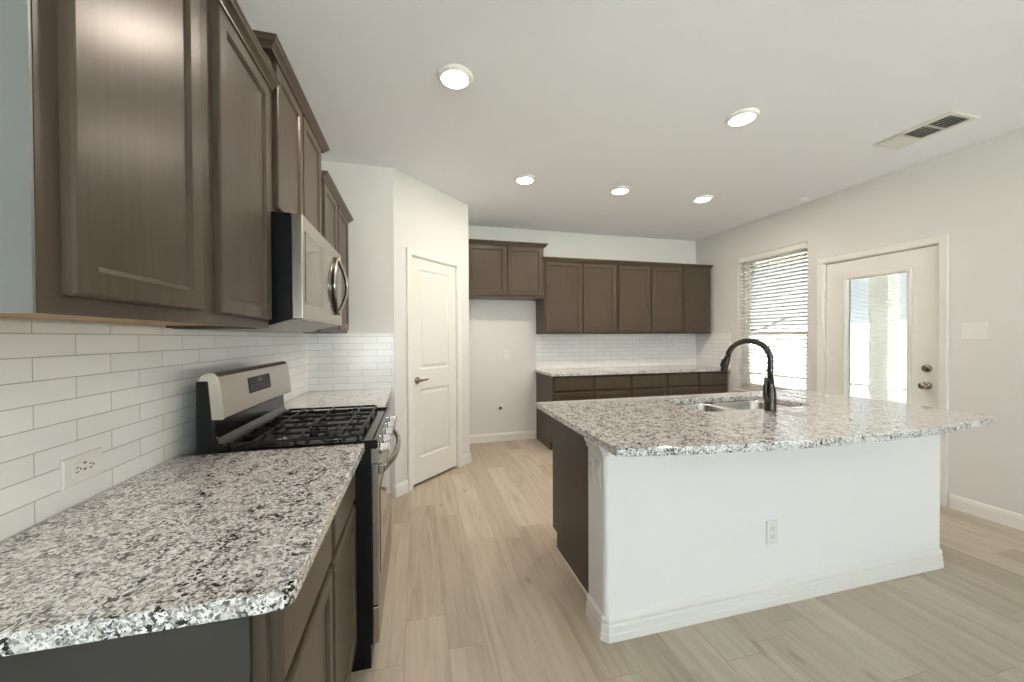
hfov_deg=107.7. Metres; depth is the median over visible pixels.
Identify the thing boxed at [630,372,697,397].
base cabinet
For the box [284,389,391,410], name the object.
countertop
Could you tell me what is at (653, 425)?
countertop
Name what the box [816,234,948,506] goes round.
trim
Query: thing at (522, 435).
baseboard
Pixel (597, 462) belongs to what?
electrical outlet
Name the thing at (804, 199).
smoke detector
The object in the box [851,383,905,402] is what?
ground
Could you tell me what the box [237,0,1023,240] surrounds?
ceiling
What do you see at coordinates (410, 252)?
trim
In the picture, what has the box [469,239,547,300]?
upper cabinet
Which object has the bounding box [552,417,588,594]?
base cabinet
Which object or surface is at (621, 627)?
baseboard
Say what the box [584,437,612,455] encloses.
trim
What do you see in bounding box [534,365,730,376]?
countertop
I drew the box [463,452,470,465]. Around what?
baseboard
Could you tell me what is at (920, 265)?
door
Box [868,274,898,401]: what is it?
patio post
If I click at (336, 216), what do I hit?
upper cabinet
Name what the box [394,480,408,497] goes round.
baseboard
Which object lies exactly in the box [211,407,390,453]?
cooktop
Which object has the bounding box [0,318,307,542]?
wall
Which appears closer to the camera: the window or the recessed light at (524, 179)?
the recessed light at (524, 179)
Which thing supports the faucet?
on the countertop at (653, 425)
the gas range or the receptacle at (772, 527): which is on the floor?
the gas range
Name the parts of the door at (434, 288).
handle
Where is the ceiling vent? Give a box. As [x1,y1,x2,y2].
[873,111,978,149]
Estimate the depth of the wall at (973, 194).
2.84 m
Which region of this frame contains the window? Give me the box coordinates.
[734,247,807,391]
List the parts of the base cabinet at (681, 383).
drawer, door, drawer, door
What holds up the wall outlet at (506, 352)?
attached to the wall at (495, 326)
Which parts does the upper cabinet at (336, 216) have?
door, frame, crown molding, door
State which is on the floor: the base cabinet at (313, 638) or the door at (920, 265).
the base cabinet at (313, 638)
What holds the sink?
in the countertop at (653, 425)
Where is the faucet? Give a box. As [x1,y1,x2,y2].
[720,338,776,410]
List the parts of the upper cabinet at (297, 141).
frame, door, crown molding, door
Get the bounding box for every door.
[412,257,457,484]
[825,245,937,406]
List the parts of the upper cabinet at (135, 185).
panel, door, door, crown molding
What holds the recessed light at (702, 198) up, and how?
in the ceiling
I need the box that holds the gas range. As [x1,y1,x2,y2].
[196,361,400,671]
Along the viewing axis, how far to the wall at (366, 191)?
3.06 m
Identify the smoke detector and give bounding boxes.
[796,197,809,203]
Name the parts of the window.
sill, sash, sash, pane, pane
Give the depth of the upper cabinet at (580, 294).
4.70 m
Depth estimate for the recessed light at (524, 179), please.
3.28 m
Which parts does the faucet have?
spout, handle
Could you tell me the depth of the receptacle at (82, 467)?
0.96 m
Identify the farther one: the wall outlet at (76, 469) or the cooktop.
the cooktop
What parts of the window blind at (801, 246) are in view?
ladder cord, rail, ladder cord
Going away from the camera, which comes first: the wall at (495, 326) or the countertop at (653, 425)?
the countertop at (653, 425)
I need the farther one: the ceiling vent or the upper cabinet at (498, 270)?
the upper cabinet at (498, 270)
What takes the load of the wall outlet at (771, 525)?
attached to the wall at (663, 530)
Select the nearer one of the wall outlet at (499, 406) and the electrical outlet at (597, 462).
the electrical outlet at (597, 462)
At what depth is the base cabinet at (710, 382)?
4.87 m
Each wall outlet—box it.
[60,447,101,489]
[497,403,502,412]
[504,350,509,358]
[589,454,594,482]
[766,519,777,544]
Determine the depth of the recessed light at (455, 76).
1.99 m
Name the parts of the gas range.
corner trim, burner, oven door, control panel, storage drawer, knob, knob, oven handle, knob, knob, knob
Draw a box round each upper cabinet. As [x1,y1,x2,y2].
[0,0,279,327]
[253,30,329,234]
[303,170,353,332]
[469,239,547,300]
[536,256,617,333]
[617,260,684,333]
[682,264,712,333]
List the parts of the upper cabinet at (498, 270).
door, crown molding, door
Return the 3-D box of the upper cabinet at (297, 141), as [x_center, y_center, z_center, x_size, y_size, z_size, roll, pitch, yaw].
[-1.130,-0.800,1.724,0.362,0.625,0.851,0,1,-14]
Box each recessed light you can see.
[437,63,472,89]
[514,174,535,184]
[610,186,630,194]
[692,195,712,202]
[725,107,759,126]
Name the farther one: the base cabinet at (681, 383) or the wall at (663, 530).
the base cabinet at (681, 383)
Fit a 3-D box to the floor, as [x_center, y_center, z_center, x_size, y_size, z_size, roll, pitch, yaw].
[1.051,1.356,2.298,5.082,0.100,5.718,0,1,-14]
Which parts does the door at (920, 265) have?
glass frame, knob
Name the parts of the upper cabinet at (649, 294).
door, crown molding, door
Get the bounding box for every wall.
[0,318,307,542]
[307,161,395,497]
[393,168,469,483]
[468,225,695,434]
[588,434,939,616]
[696,127,1023,514]
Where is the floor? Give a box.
[350,438,1023,681]
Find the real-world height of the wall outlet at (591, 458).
0.116 m
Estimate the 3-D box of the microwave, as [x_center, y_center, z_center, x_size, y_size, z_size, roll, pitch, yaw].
[-1.064,-0.266,1.746,0.475,0.440,0.758,0,1,-14]
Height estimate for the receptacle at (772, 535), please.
0.028 m
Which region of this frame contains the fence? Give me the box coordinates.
[851,322,906,387]
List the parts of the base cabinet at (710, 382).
drawer, door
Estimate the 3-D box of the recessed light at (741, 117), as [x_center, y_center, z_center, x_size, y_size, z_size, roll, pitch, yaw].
[1.476,-1.426,2.401,0.194,0.026,0.194,0,1,-14]
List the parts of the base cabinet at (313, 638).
panel, frame, drawer, door, door, drawer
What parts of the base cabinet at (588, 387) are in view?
drawer, door, drawer, door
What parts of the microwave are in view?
door, handle trim, control panel, handle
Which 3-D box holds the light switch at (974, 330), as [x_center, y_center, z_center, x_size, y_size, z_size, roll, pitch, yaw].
[3.411,-0.073,2.764,0.016,0.128,0.134,0,1,-14]
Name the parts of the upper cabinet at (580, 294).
door, crown molding, door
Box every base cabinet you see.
[0,473,356,681]
[536,372,629,449]
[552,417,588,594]
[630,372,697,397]
[698,371,726,393]
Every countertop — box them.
[0,443,364,656]
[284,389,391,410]
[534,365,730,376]
[536,389,996,456]
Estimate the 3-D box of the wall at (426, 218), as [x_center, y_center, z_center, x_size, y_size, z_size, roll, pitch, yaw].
[-0.762,-0.069,3.582,0.100,2.743,1.020,0,1,31]
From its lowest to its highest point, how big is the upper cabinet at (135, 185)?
0.918 m
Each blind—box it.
[739,242,807,390]
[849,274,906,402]
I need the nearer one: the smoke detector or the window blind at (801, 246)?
the smoke detector
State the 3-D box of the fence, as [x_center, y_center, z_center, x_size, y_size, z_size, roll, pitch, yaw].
[11.264,0.410,8.789,0.160,1.930,19.500,0,1,-14]
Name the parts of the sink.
bowl, bowl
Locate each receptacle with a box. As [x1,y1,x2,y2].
[72,457,95,477]
[770,525,775,531]
[770,533,775,539]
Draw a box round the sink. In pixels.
[676,400,791,411]
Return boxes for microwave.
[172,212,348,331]
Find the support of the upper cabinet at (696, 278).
attached to the wall at (495, 326)
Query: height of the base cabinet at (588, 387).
0.880 m
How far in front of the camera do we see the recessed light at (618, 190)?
3.54 m
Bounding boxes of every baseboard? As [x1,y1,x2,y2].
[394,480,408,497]
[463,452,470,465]
[470,430,535,443]
[586,548,943,643]
[949,494,1023,530]
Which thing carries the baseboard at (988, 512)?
attached to the wall at (973, 194)
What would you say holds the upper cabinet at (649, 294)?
attached to the wall at (495, 326)
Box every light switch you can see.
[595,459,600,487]
[961,322,987,339]
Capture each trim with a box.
[406,247,462,491]
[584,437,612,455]
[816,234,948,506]
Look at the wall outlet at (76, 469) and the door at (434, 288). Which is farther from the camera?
the door at (434, 288)
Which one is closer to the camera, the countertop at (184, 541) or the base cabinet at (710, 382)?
the countertop at (184, 541)
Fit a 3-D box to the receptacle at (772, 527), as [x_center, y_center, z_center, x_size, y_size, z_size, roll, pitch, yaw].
[1.292,0.927,1.852,0.031,0.028,0.003,0,1,-14]

